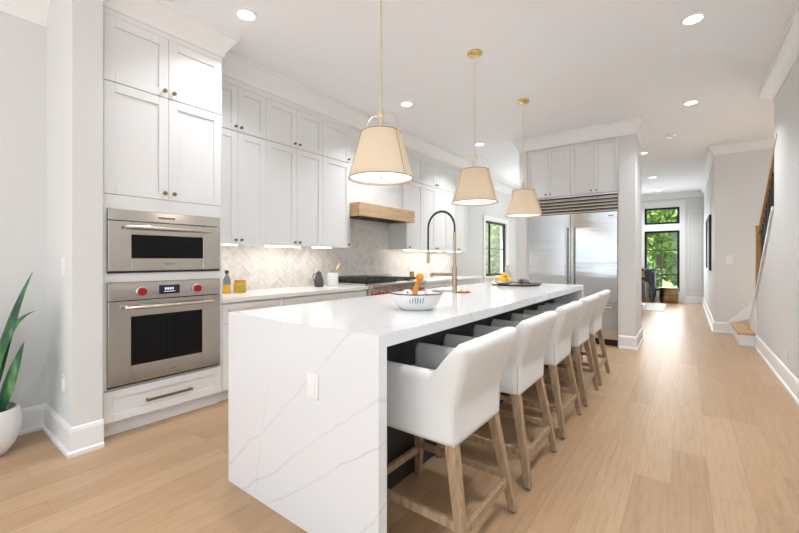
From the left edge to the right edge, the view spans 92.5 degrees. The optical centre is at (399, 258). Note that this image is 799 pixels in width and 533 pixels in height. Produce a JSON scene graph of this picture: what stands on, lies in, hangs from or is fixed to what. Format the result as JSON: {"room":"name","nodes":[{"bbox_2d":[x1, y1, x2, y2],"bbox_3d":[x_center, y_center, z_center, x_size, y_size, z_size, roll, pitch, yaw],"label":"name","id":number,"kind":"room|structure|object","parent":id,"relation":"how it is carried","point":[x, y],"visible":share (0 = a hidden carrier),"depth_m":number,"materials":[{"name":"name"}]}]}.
{"room":"kitchen","nodes":[
{"label":"kitchen","id":0,"kind":"room"},
{"bbox_2d":[46,0,102,426],"bbox_3d":[-2.292,-0.325,2.653,0.847,3.050,0.152,0,0,37],"label":"wall","id":1,"kind":"structure","parent":0,"point":[74,30],"depth_m":2.43,"materials":[{"name":"white paint"}]},
{"bbox_2d":[61,374,64,393],"bbox_3d":[-2.152,0.800,2.446,0.072,0.115,0.010,0,0,37],"label":"wall outlet","id":2,"kind":"object","parent":1,"relation":"attached to","point":[62,375],"visible":1,"depth_m":2.44,"materials":[{"name":"white plastic"}]},
{"bbox_2d":[61,258,64,275],"bbox_3d":[-2.152,0.050,2.446,0.072,0.115,0.010,0,0,37],"label":"wall switch","id":3,"kind":"object","parent":1,"relation":"attached to","point":[62,259],"visible":1,"depth_m":2.44,"materials":[{"name":"white plastic"}]},
{"bbox_2d":[0,12,515,408],"bbox_3d":[-0.837,-0.325,5.132,0.195,3.050,13.200,0,0,37],"label":"wall","id":4,"kind":"structure","parent":0,"point":[22,42],"depth_m":2.70,"materials":[{"name":"white paint"}]},
{"bbox_2d":[0,0,49,27],"bbox_3d":[-3.572,-1.749,1.226,0.126,0.202,3.668,0,0,37],"label":"trim","id":5,"kind":"structure","parent":4,"relation":"attached to","point":[33,11],"depth_m":2.63,"materials":[{"name":"white paint"}]},
{"bbox_2d":[18,403,103,458],"bbox_3d":[-3.304,1.114,1.121,0.680,0.172,3.822,0,0,37],"label":"baseboard","id":6,"kind":"structure","parent":4,"relation":"attached to","point":[71,441],"depth_m":2.44,"materials":[{"name":"white paint"}]},
{"bbox_2d":[222,75,265,244],"bbox_3d":[-1.636,-0.903,3.664,0.382,1.534,0.598,0,0,37],"label":"upper cabinet","id":7,"kind":"object","parent":4,"relation":"attached to","point":[243,105],"visible":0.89,"depth_m":3.61,"materials":[{"name":"white paint"}]},
{"bbox_2d":[257,92,322,246],"bbox_3d":[-1.232,-0.903,4.202,0.382,1.534,0.745,0,0,37],"label":"upper cabinet","id":8,"kind":"object","parent":4,"relation":"attached to","point":[294,132],"visible":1,"depth_m":4.07,"materials":[{"name":"white paint"}]},
{"bbox_2d":[265,245,299,247],"bbox_3d":[-1.238,-0.136,4.073,0.032,0.018,0.425,0,0,37],"label":"light bar","id":9,"kind":"object","parent":8,"relation":"attached to","point":[265,245],"visible":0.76,"depth_m":4.04,"materials":[{"name":"white plastic"}]},
{"bbox_2d":[292,264,299,270],"bbox_3d":[-1.215,0.100,4.516,0.010,0.072,0.115,0,0,37],"label":"wall outlet","id":10,"kind":"object","parent":4,"relation":"attached to","point":[295,267],"visible":1,"depth_m":4.50,"materials":[{"name":"white plastic"}]},
{"bbox_2d":[103,0,516,195],"bbox_3d":[0.986,-1.757,6.056,1.700,0.186,9.532,0,0,37],"label":"trim","id":11,"kind":"structure","parent":4,"relation":"attached to","point":[165,16],"depth_m":3.57,"materials":[{"name":"white paint"}]},
{"bbox_2d":[323,115,349,247],"bbox_3d":[-0.875,-0.903,4.677,0.382,1.534,0.441,0,0,37],"label":"upper cabinet","id":12,"kind":"object","parent":4,"relation":"attached to","point":[336,134],"visible":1,"depth_m":4.59,"materials":[{"name":"white paint"}]},
{"bbox_2d":[349,128,402,208],"bbox_3d":[-0.421,-1.188,5.366,0.280,0.965,1.202,0,0,37],"label":"wall","id":13,"kind":"structure","parent":4,"relation":"attached to","point":[389,195],"depth_m":5.19,"materials":[{"name":"white paint"}]},
{"bbox_2d":[350,202,414,223],"bbox_3d":[-0.333,-0.618,5.300,0.500,0.165,1.194,0,0,37],"label":"range hood","id":14,"kind":"object","parent":4,"relation":"attached to","point":[358,210],"visible":0.9,"depth_m":5.08,"materials":[{"name":"brown wood"}]},
{"bbox_2d":[389,148,422,249],"bbox_3d":[0.114,-0.903,5.993,0.382,1.534,0.439,0,0,37],"label":"upper cabinet","id":15,"kind":"object","parent":4,"relation":"attached to","point":[408,236],"visible":0.59,"depth_m":5.88,"materials":[{"name":"white paint"}]},
{"bbox_2d":[418,154,447,250],"bbox_3d":[0.487,-0.903,6.489,0.382,1.534,0.799,0,0,37],"label":"upper cabinet","id":16,"kind":"object","parent":4,"relation":"attached to","point":[435,172],"visible":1,"depth_m":6.37,"materials":[{"name":"white paint"}]},
{"bbox_2d":[448,164,466,251],"bbox_3d":[0.943,-0.903,7.096,0.382,1.534,0.719,0,0,37],"label":"upper cabinet","id":17,"kind":"object","parent":4,"relation":"attached to","point":[459,213],"visible":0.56,"depth_m":6.96,"materials":[{"name":"white paint"}]},
{"bbox_2d":[486,221,504,275],"bbox_3d":[2.296,-0.245,9.289,0.050,1.290,1.270,0,0,37],"label":"window","id":18,"kind":"structure","parent":4,"relation":"in","point":[488,222],"depth_m":9.45,"materials":[{"name":"black metal"}]},
{"bbox_2d":[483,215,508,281],"bbox_3d":[2.361,-0.240,9.259,0.050,1.520,1.480,0,0,37],"label":"trim","id":19,"kind":"structure","parent":4,"relation":"attached to","point":[485,217],"depth_m":8.85,"materials":[{"name":"white paint"}]},
{"bbox_2d":[0,300,798,532],"bbox_3d":[2.417,1.260,4.657,5.970,0.120,16.350,0,0,37],"label":"floor","id":20,"kind":"structure","parent":0,"point":[688,430],"depth_m":2.17,"materials":[{"name":"brown wood"}]},
{"bbox_2d":[0,401,21,455],"bbox_3d":[-2.514,1.058,2.314,0.332,0.285,0.332,0,0,37],"label":"pot","id":21,"kind":"object","parent":20,"relation":"on","point":[10,416],"depth_m":2.32,"materials":[{"name":"white ceramic"}]},
{"bbox_2d":[0,272,33,455],"bbox_3d":[-2.501,0.600,2.246,0.449,1.200,0.468,0,0,37],"label":"potted succulent","id":22,"kind":"object","parent":20,"relation":"on","point":[10,411],"visible":1,"depth_m":2.31,"materials":[{"name":"green plant"}]},
{"bbox_2d":[103,6,221,436],"bbox_3d":[-1.948,-0.235,3.007,0.668,2.870,0.823,0,0,37],"label":"tall cabinet","id":23,"kind":"object","parent":20,"relation":"on","point":[162,92],"visible":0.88,"depth_m":2.79,"materials":[{"name":"white paint"}]},
{"bbox_2d":[107,278,219,389],"bbox_3d":[-1.909,0.512,2.986,0.660,0.704,0.756,0,0,37],"label":"wall oven","id":24,"kind":"object","parent":23,"relation":"in","point":[156,329],"visible":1,"depth_m":2.77,"materials":[{"name":"silver metal"}]},
{"bbox_2d":[107,208,219,272],"bbox_3d":[-1.909,-0.120,2.986,0.660,0.431,0.756,0,0,37],"label":"speed oven","id":25,"kind":"object","parent":23,"relation":"in","point":[137,241],"visible":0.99,"depth_m":2.77,"materials":[{"name":"silver metal"}]},
{"bbox_2d":[218,297,284,401],"bbox_3d":[-1.516,0.781,3.584,0.666,0.837,0.615,0,0,37],"label":"base cabinet","id":26,"kind":"object","parent":20,"relation":"on","point":[273,302],"visible":0.19,"depth_m":3.23,"materials":[{"name":"white paint"}]},
{"bbox_2d":[222,284,367,302],"bbox_3d":[-1.169,0.343,4.058,0.655,0.038,1.790,0,0,37],"label":"countertop","id":27,"kind":"structure","parent":26,"relation":"on","point":[255,294],"depth_m":3.81,"materials":[{"name":"white stone"}]},
{"bbox_2d":[223,270,230,293],"bbox_3d":[-1.625,0.215,3.598,0.068,0.218,0.068,0,0,37],"label":"oil bottle","id":28,"kind":"object","parent":27,"relation":"on","point":[226,280],"visible":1,"depth_m":3.57,"materials":[{"name":"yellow glass"}]},
{"bbox_2d":[234,280,245,292],"bbox_3d":[-1.544,0.263,3.705,0.114,0.122,0.114,0,0,37],"label":"honey jar","id":29,"kind":"object","parent":27,"relation":"on","point":[239,285],"visible":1,"depth_m":3.66,"materials":[{"name":"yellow glass"}]},
{"bbox_2d":[312,270,323,286],"bbox_3d":[-0.940,0.227,4.459,0.114,0.195,0.114,0,0,20],"label":"pitcher","id":30,"kind":"object","parent":27,"relation":"on","point":[318,280],"visible":0.98,"depth_m":4.42,"materials":[{"name":"grey ceramic"}]},
{"bbox_2d":[327,273,337,285],"bbox_3d":[-0.811,0.245,4.631,0.140,0.158,0.140,0,0,37],"label":"utensil crock","id":31,"kind":"object","parent":27,"relation":"on","point":[332,278],"visible":0.91,"depth_m":4.57,"materials":[{"name":"white ceramic"}]},
{"bbox_2d":[283,292,339,305],"bbox_3d":[-1.111,0.781,4.123,0.666,0.837,0.733,0,0,37],"label":"base cabinet","id":32,"kind":"object","parent":20,"relation":"on","point":[293,300],"visible":0.07,"depth_m":3.92,"materials":[{"name":"white paint"}]},
{"bbox_2d":[339,290,366,298],"bbox_3d":[-0.759,0.781,4.591,0.666,0.837,0.439,0,0,37],"label":"base cabinet","id":33,"kind":"object","parent":20,"relation":"on","point":[357,293],"visible":0.13,"depth_m":4.41,"materials":[{"name":"white paint"}]},
{"bbox_2d":[338,274,426,295],"bbox_3d":[-0.241,0.713,5.231,0.711,0.975,1.194,0,0,37],"label":"range","id":34,"kind":"object","parent":20,"relation":"on","point":[378,284],"visible":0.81,"depth_m":4.98,"materials":[{"name":"silver metal"}]},
{"bbox_2d":[338,279,416,285],"bbox_3d":[-0.273,0.318,5.255,0.630,0.035,1.194,0,0,37],"label":"cooktop","id":35,"kind":"object","parent":34,"relation":"in","point":[346,281],"depth_m":4.88,"materials":[{"name":"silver metal"}]},
{"bbox_2d":[228,282,582,532],"bbox_3d":[0.556,0.745,3.172,1.072,0.911,3.559,0,0,37],"label":"kitchen island","id":36,"kind":"object","parent":20,"relation":"on","point":[310,439],"visible":0.61,"depth_m":1.76,"materials":[{"name":"white stone"}]},
{"bbox_2d":[307,372,318,400],"bbox_3d":[-0.376,0.550,1.654,0.072,0.110,0.006,0,0,37],"label":"outlet","id":37,"kind":"object","parent":36,"relation":"attached to","point":[312,377],"depth_m":1.65,"materials":[{"name":"white plastic"}]},
{"bbox_2d":[390,290,442,310],"bbox_3d":[0.099,0.240,2.212,0.307,0.098,0.307,0,0,37],"label":"bowl","id":38,"kind":"object","parent":36,"relation":"on","point":[420,301],"visible":0.94,"depth_m":2.10,"materials":[{"name":"white ceramic"}]},
{"bbox_2d":[402,289,412,293],"bbox_3d":[0.048,0.204,2.219,0.068,0.058,0.068,0,0,37],"label":"garlic bulb","id":39,"kind":"object","parent":38,"relation":"in","point":[407,291],"visible":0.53,"depth_m":2.20,"materials":[{"name":"white food"}]},
{"bbox_2d":[412,273,423,293],"bbox_3d":[0.099,0.181,2.216,0.087,0.195,0.049,0,0,3],"label":"server","id":40,"kind":"object","parent":38,"relation":"in","point":[419,277],"visible":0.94,"depth_m":2.20,"materials":[{"name":"orange wood"}]},
{"bbox_2d":[424,290,433,293],"bbox_3d":[0.171,0.206,2.208,0.052,0.054,0.131,0,0,-5],"label":"garlic bulb","id":41,"kind":"object","parent":38,"relation":"in","point":[426,291],"visible":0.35,"depth_m":2.18,"materials":[{"name":"white food"}]},
{"bbox_2d":[426,210,457,292],"bbox_3d":[0.387,-0.071,3.393,0.318,0.719,0.110,0,0,37],"label":"kitchen faucet","id":42,"kind":"object","parent":36,"relation":"on","point":[453,274],"visible":1,"depth_m":3.30,"materials":[{"name":"gold metal"}]},
{"bbox_2d":[491,282,540,285],"bbox_3d":[1.300,0.280,4.277,0.540,0.018,0.540,0,0,37],"label":"serving tray","id":43,"kind":"object","parent":36,"relation":"on","point":[493,283],"visible":0.8,"depth_m":4.16,"materials":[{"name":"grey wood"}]},
{"bbox_2d":[493,280,513,284],"bbox_3d":[1.142,0.256,4.183,0.224,0.041,0.224,0,0,37],"label":"fruit bowl","id":44,"kind":"object","parent":43,"relation":"on","point":[512,281],"visible":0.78,"depth_m":4.11,"materials":[{"name":"white ceramic"}]},
{"bbox_2d":[425,282,444,288],"bbox_3d":[0.295,0.781,5.995,0.666,0.837,0.660,0,0,37],"label":"base cabinet","id":45,"kind":"object","parent":20,"relation":"on","point":[440,284],"visible":0.05,"depth_m":5.84,"materials":[{"name":"white paint"}]},
{"bbox_2d":[424,276,481,283],"bbox_3d":[0.684,0.343,6.524,0.655,0.038,1.977,0,0,37],"label":"countertop","id":46,"kind":"structure","parent":45,"relation":"on","point":[438,279],"depth_m":6.42,"materials":[{"name":"white stone"}]},
{"bbox_2d":[387,327,516,532],"bbox_3d":[0.178,0.761,1.782,0.581,0.878,0.542,0,0,37],"label":"counter stool","id":47,"kind":"object","parent":20,"relation":"on","point":[449,393],"visible":0.84,"depth_m":1.59,"materials":[{"name":"white fabric"}]},
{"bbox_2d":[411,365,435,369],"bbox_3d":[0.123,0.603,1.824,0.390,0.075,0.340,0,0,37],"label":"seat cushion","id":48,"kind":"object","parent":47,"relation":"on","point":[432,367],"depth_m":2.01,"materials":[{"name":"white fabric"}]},
{"bbox_2d":[444,280,463,286],"bbox_3d":[0.689,0.781,6.518,0.666,0.837,0.650,0,0,37],"label":"base cabinet","id":49,"kind":"object","parent":20,"relation":"on","point":[447,284],"visible":0.05,"depth_m":6.25,"materials":[{"name":"white paint"}]},
{"bbox_2d":[463,279,480,284],"bbox_3d":[1.079,0.781,7.038,0.666,0.837,0.650,0,0,37],"label":"base cabinet","id":50,"kind":"object","parent":20,"relation":"on","point":[472,281],"visible":0.06,"depth_m":6.85,"materials":[{"name":"white paint"}]},
{"bbox_2d":[435,311,557,490],"bbox_3d":[0.603,0.761,2.347,0.581,0.878,0.542,0,0,37],"label":"counter stool","id":51,"kind":"object","parent":20,"relation":"on","point":[524,367],"visible":0.56,"depth_m":2.12,"materials":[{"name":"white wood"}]},
{"bbox_2d":[491,301,581,438],"bbox_3d":[1.027,0.761,2.912,0.581,0.878,0.542,0,0,37],"label":"counter stool","id":52,"kind":"object","parent":20,"relation":"on","point":[558,347],"visible":0.48,"depth_m":2.69,"materials":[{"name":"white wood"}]},
{"bbox_2d":[523,294,598,406],"bbox_3d":[1.445,0.761,3.467,0.581,0.878,0.542,0,0,37],"label":"counter stool","id":53,"kind":"object","parent":20,"relation":"on","point":[580,334],"visible":0.46,"depth_m":3.24,"materials":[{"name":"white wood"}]},
{"bbox_2d":[529,192,617,345],"bbox_3d":[2.663,0.140,5.794,1.200,2.120,0.776,0,0,37],"label":"refrigerator","id":54,"kind":"object","parent":20,"relation":"on","point":[574,241],"visible":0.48,"depth_m":5.46,"materials":[{"name":"silver metal"}]},
{"bbox_2d":[527,144,570,198],"bbox_3d":[2.432,-1.387,6.014,0.629,0.923,0.722,0,0,37],"label":"upper cabinet","id":55,"kind":"object","parent":54,"relation":"on","point":[549,169],"visible":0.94,"depth_m":5.73,"materials":[{"name":"white paint"}]},
{"bbox_2d":[571,136,618,195],"bbox_3d":[2.930,-1.387,5.640,0.617,0.923,0.722,0,0,37],"label":"upper cabinet","id":56,"kind":"object","parent":54,"relation":"on","point":[595,163],"visible":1,"depth_m":5.37,"materials":[{"name":"white paint"}]},
{"bbox_2d":[543,290,610,385],"bbox_3d":[1.835,0.761,3.987,0.581,0.878,0.542,0,0,37],"label":"counter stool","id":57,"kind":"object","parent":20,"relation":"on","point":[595,326],"visible":0.4,"depth_m":3.78,"materials":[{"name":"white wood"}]},
{"bbox_2d":[641,268,655,302],"bbox_3d":[6.818,0.735,10.838,0.720,0.930,0.680,0,0,37],"label":"armchair","id":58,"kind":"object","parent":20,"relation":"on","point":[649,273],"visible":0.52,"depth_m":10.64,"materials":[{"name":"grey fabric"}]},
{"bbox_2d":[641,302,666,310],"bbox_3d":[5.951,1.194,9.900,1.520,0.011,1.780,0,0,37],"label":"rug","id":59,"kind":"object","parent":20,"relation":"on","point":[646,306],"visible":0.44,"depth_m":9.57,"materials":[{"name":"white fabric"}]},
{"bbox_2d":[641,281,647,299],"bbox_3d":[5.727,0.794,9.468,0.682,0.788,0.660,0,0,37],"label":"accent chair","id":60,"kind":"object","parent":59,"relation":"on","point":[644,285],"visible":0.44,"depth_m":9.04,"materials":[{"name":"grey fabric"}]},
{"bbox_2d":[659,287,678,303],"bbox_3d":[7.394,0.990,10.505,0.438,0.420,0.438,0,0,37],"label":"table","id":61,"kind":"object","parent":20,"relation":"on","point":[666,294],"visible":1,"depth_m":10.34,"materials":[{"name":"brown wood"}]},
{"bbox_2d":[731,323,756,346],"bbox_3d":[5.058,0.406,4.679,1.335,1.588,2.698,0,0,37],"label":"staircase","id":62,"kind":"structure","parent":20,"relation":"on","point":[742,332],"depth_m":5.31,"materials":[{"name":"white paint"}]},
{"bbox_2d":[168,0,798,194],"bbox_3d":[2.417,-1.975,4.657,5.970,0.250,16.350,0,0,37],"label":"ceiling","id":63,"kind":"structure","parent":0,"point":[578,63],"depth_m":3.66,"materials":[{"name":"white paint"}]},
{"bbox_2d":[234,8,257,21],"bbox_3d":[-1.161,-1.845,2.899,0.170,0.009,0.170,0,0,37],"label":"recessed light","id":64,"kind":"object","parent":63,"relation":"in","point":[244,14],"visible":1,"depth_m":2.89,"materials":[{"name":"white paint"}]},
{"bbox_2d":[348,0,413,185],"bbox_3d":[-0.116,-1.176,2.414,0.424,1.347,0.412,0,0,37],"label":"pendant light","id":65,"kind":"object","parent":63,"relation":"hanging from","point":[380,158],"visible":1,"depth_m":2.29,"materials":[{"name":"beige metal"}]},
{"bbox_2d":[378,108,383,125],"bbox_3d":[-0.116,-0.870,2.414,0.040,0.160,0.040,0,0,37],"label":"socket","id":66,"kind":"object","parent":65,"relation":"attached to","point":[380,114],"depth_m":2.40,"materials":[{"name":"gold metal"}]},
{"bbox_2d":[350,172,411,182],"bbox_3d":[-0.116,-0.519,2.414,0.390,0.004,0.390,0,0,37],"label":"diffuser","id":67,"kind":"object","parent":65,"relation":"attached to","point":[357,177],"depth_m":2.43,"materials":[{"name":"white plastic"}]},
{"bbox_2d":[400,101,413,106],"bbox_3d":[0.088,-1.845,4.562,0.170,0.009,0.170,0,0,37],"label":"recessed light","id":68,"kind":"object","parent":63,"relation":"in","point":[404,103],"visible":1,"depth_m":4.55,"materials":[{"name":"white"}]},
{"bbox_2d":[452,49,497,205],"bbox_3d":[0.676,-1.176,3.433,0.424,1.347,0.412,0,0,37],"label":"pendant light","id":69,"kind":"object","parent":63,"relation":"hanging from","point":[475,186],"visible":1,"depth_m":3.32,"materials":[{"name":"beige fabric"}]},
{"bbox_2d":[453,199,495,203],"bbox_3d":[0.676,-0.519,3.433,0.390,0.004,0.390,0,0,37],"label":"diffuser","id":70,"kind":"object","parent":69,"relation":"attached to","point":[455,201],"depth_m":3.44,"materials":[{"name":"white plastic"}]},
{"bbox_2d":[473,153,476,166],"bbox_3d":[0.676,-0.870,3.433,0.040,0.160,0.040,0,0,37],"label":"socket","id":71,"kind":"object","parent":69,"relation":"attached to","point":[474,156],"depth_m":3.42,"materials":[{"name":"gold metal"}]},
{"bbox_2d":[505,98,541,217],"bbox_3d":[1.446,-1.176,4.467,0.424,1.347,0.412,0,0,37],"label":"pendant light","id":72,"kind":"object","parent":63,"relation":"hanging from","point":[523,203],"visible":1,"depth_m":4.35,"materials":[{"name":"beige fabric"}]},
{"bbox_2d":[508,214,539,216],"bbox_3d":[1.446,-0.519,4.467,0.390,0.004,0.390,0,0,37],"label":"diffuser","id":73,"kind":"object","parent":72,"relation":"attached to","point":[509,215],"depth_m":4.55,"materials":[{"name":"white plastic"}]},
{"bbox_2d":[666,134,675,137],"bbox_3d":[4.053,-1.832,5.710,0.130,0.036,0.130,0,0,37],"label":"smoke detector","id":74,"kind":"object","parent":63,"relation":"attached to","point":[668,135],"visible":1,"depth_m":5.68,"materials":[{"name":"white plastic"}]},
{"bbox_2d":[682,100,699,105],"bbox_3d":[3.448,-1.845,4.527,0.170,0.009,0.170,0,0,37],"label":"recessed light","id":75,"kind":"object","parent":63,"relation":"in","point":[691,102],"visible":1,"depth_m":4.51,"materials":[{"name":"white"}]},
{"bbox_2d":[679,12,706,25],"bbox_3d":[2.263,-1.845,2.949,0.170,0.009,0.170,0,0,37],"label":"recessed light","id":76,"kind":"object","parent":63,"relation":"in","point":[694,18],"visible":1,"depth_m":2.94,"materials":[{"name":"white"}]},
{"bbox_2d":[516,218,518,281],"bbox_3d":[3.838,-0.325,9.969,1.860,3.050,0.150,0,0,37],"label":"wall","id":77,"kind":"structure","parent":0,"point":[517,219],"depth_m":10.36,"materials":[{"name":"white paint"}]},
{"bbox_2d":[519,152,526,281],"bbox_3d":[2.176,-0.325,6.295,0.115,3.050,0.840,0,0,37],"label":"wall","id":78,"kind":"structure","parent":0,"point":[522,221],"depth_m":5.96,"materials":[{"name":"white paint"}]},
{"bbox_2d":[619,134,640,336],"bbox_3d":[3.297,-0.325,5.453,0.190,3.050,0.840,0,0,37],"label":"wall","id":79,"kind":"structure","parent":0,"point":[629,145],"depth_m":5.13,"materials":[{"name":"white paint"}]},
{"bbox_2d":[527,191,618,346],"bbox_3d":[2.687,0.139,5.840,1.246,2.122,0.695,0,0,37],"label":"trim","id":80,"kind":"structure","parent":79,"relation":"attached to","point":[618,191],"depth_m":5.19,"materials":[{"name":"white paint"}]},
{"bbox_2d":[512,116,647,152],"bbox_3d":[2.725,-1.756,5.829,1.728,0.189,0.926,0,0,37],"label":"trim","id":81,"kind":"structure","parent":79,"relation":"attached to","point":[635,125],"depth_m":5.41,"materials":[{"name":"white paint"}]},
{"bbox_2d":[619,328,643,349],"bbox_3d":[3.300,1.114,5.433,0.218,0.172,0.868,0,0,37],"label":"baseboard","id":82,"kind":"object","parent":79,"relation":"attached to","point":[625,342],"visible":1,"depth_m":5.11,"materials":[{"name":"white paint"}]},
{"bbox_2d":[641,196,703,296],"bbox_3d":[7.935,-0.325,10.643,4.100,3.050,0.150,0,0,37],"label":"wall","id":83,"kind":"structure","parent":0,"point":[693,204],"depth_m":10.47,"materials":[{"name":"white paint"}]},
{"bbox_2d":[645,230,679,291],"bbox_3d":[7.504,0.055,10.948,0.825,1.710,0.060,0,0,37],"label":"window","id":84,"kind":"structure","parent":83,"relation":"in","point":[675,231],"depth_m":10.73,"materials":[{"name":"black"}]},
{"bbox_2d":[645,207,679,224],"bbox_3d":[7.504,-1.225,10.948,0.825,0.470,0.060,0,0,37],"label":"window","id":85,"kind":"structure","parent":83,"relation":"in","point":[667,208],"depth_m":10.88,"materials":[{"name":"black metal"}]},
{"bbox_2d":[641,199,686,301],"bbox_3d":[7.459,-0.220,10.888,1.145,2.840,0.030,0,0,37],"label":"trim","id":86,"kind":"structure","parent":83,"relation":"attached to","point":[680,226],"depth_m":10.72,"materials":[{"name":"white paint"}]},
{"bbox_2d":[684,296,702,302],"bbox_3d":[8.035,1.114,10.456,0.435,0.172,0.028,0,0,37],"label":"baseboard","id":87,"kind":"structure","parent":83,"relation":"attached to","point":[688,299],"depth_m":10.46,"materials":[{"name":"white paint"}]},
{"bbox_2d":[688,210,700,288],"bbox_3d":[8.061,-0.250,10.445,0.280,2.140,0.014,0,0,37],"label":"trim","id":88,"kind":"structure","parent":83,"relation":"attached to","point":[697,210],"depth_m":10.45,"materials":[{"name":"white paint"}]},
{"bbox_2d":[704,154,725,321],"bbox_3d":[6.751,-0.325,8.268,0.140,3.050,5.070,0,0,37],"label":"wall","id":89,"kind":"structure","parent":0,"point":[715,191],"depth_m":6.27,"materials":[{"name":"white paint"}]},
{"bbox_2d":[641,137,773,200],"bbox_3d":[6.675,-1.776,8.429,2.164,0.148,6.317,0,0,13],"label":"trim","id":90,"kind":"structure","parent":89,"relation":"attached to","point":[766,143],"depth_m":6.25,"materials":[{"name":"white paint"}]},
{"bbox_2d":[706,215,710,270],"bbox_3d":[6.184,-0.302,7.662,0.038,1.035,1.520,0,0,37],"label":"framed picture","id":91,"kind":"object","parent":89,"relation":"attached to","point":[708,220],"visible":1,"depth_m":7.57,"materials":[{"name":"black"}]},
{"bbox_2d":[707,220,708,267],"bbox_3d":[6.191,-0.302,7.656,0.020,0.955,1.440,0,0,37],"label":"print","id":92,"kind":"object","parent":91,"relation":"attached to","point":[707,220],"depth_m":7.66,"materials":[{"name":"white paper"}]},
{"bbox_2d":[702,297,732,333],"bbox_3d":[6.771,1.114,8.235,0.268,0.172,5.098,0,0,37],"label":"baseboard","id":93,"kind":"structure","parent":89,"relation":"attached to","point":[718,327],"depth_m":6.25,"materials":[{"name":"white paint"}]},
{"bbox_2d":[726,148,772,323],"bbox_3d":[5.925,-0.325,5.805,1.500,3.050,0.140,0,0,37],"label":"wall","id":94,"kind":"structure","parent":0,"point":[747,172],"depth_m":6.08,"materials":[{"name":"white paint"}]},
{"bbox_2d":[726,255,732,263],"bbox_3d":[5.317,0.010,6.168,0.082,0.135,0.010,0,0,37],"label":"wall switch","id":95,"kind":"object","parent":94,"relation":"attached to","point":[729,258],"visible":1,"depth_m":6.17,"materials":[{"name":"white plastic"}]},
{"bbox_2d":[727,302,752,322],"bbox_3d":[5.487,0.805,6.035,0.479,0.447,0.018,0,0,37],"label":"trim","id":96,"kind":"structure","parent":94,"relation":"attached to","point":[745,314],"depth_m":6.06,"materials":[{"name":"white paint"}]},
{"bbox_2d":[757,57,798,379],"bbox_3d":[1.879,-0.325,1.140,0.120,3.050,10.080,0,0,37],"label":"wall","id":97,"kind":"structure","parent":0,"point":[778,291],"depth_m":3.75,"materials":[{"name":"white paint"}]},
{"bbox_2d":[749,206,773,333],"bbox_3d":[4.673,0.223,4.854,0.170,1.595,1.825,0,0,37],"label":"trim","id":98,"kind":"structure","parent":97,"relation":"attached to","point":[753,318],"depth_m":4.97,"materials":[{"name":"white paint"}]},
{"bbox_2d":[755,133,776,289],"bbox_3d":[4.415,-0.458,4.574,0.100,1.759,1.443,0,0,37],"label":"stair railing","id":99,"kind":"object","parent":98,"relation":"on","point":[760,231],"visible":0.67,"depth_m":4.76,"materials":[{"name":"brown wood"}]},
{"bbox_2d":[754,335,798,405],"bbox_3d":[1.817,1.114,1.181,0.028,0.172,10.070,0,0,37],"label":"baseboard","id":100,"kind":"structure","parent":97,"relation":"attached to","point":[785,376],"depth_m":3.83,"materials":[{"name":"white paint"}]},
{"bbox_2d":[758,2,798,101],"bbox_3d":[1.474,-1.782,0.697,0.235,0.135,8.885,0,0,37],"label":"trim","id":101,"kind":"structure","parent":97,"relation":"attached to","point":[787,54],"depth_m":3.44,"materials":[{"name":"white paint"}]},
{"label":"outside","id":102,"kind":"structure","parent":0,"visible":0},
{"bbox_2d":[663,280,676,286],"bbox_3d":[9.413,1.575,14.191,30.000,0.150,34.000,0,0,37],"label":"ground","id":103,"kind":"structure","parent":102,"point":[665,284],"depth_m":22.50,"materials":[{"name":"green"}]},
{"bbox_2d":[486,223,499,273],"bbox_3d":[3.014,-0.624,13.197,2.689,4.256,2.700,0,0,37],"label":"tree","id":104,"kind":"object","parent":103,"relation":"on","point":[495,258],"visible":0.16,"depth_m":12.34,"materials":[{"name":"green plant"}]},
{"bbox_2d":[647,257,661,288],"bbox_3d":[8.017,0.669,12.751,1.205,1.680,1.259,0,0,37],"label":"tree","id":105,"kind":"object","parent":103,"relation":"on","point":[650,261],"visible":0.1,"depth_m":12.42,"materials":[{"name":"green plant"}]},
{"bbox_2d":[647,209,676,288],"bbox_3d":[9.650,-1.342,14.258,3.123,5.689,3.090,0,0,37],"label":"tree","id":106,"kind":"object","parent":103,"relation":"on","point":[656,216],"visible":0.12,"depth_m":13.78,"materials":[{"name":"green plant"}]},
{"bbox_2d":[647,241,676,285],"bbox_3d":[12.817,-1.321,16.846,4.177,5.648,4.244,0,0,41],"label":"tree","id":107,"kind":"object","parent":103,"relation":"on","point":[669,261],"visible":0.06,"depth_m":16.72,"materials":[{"name":"green plant"}]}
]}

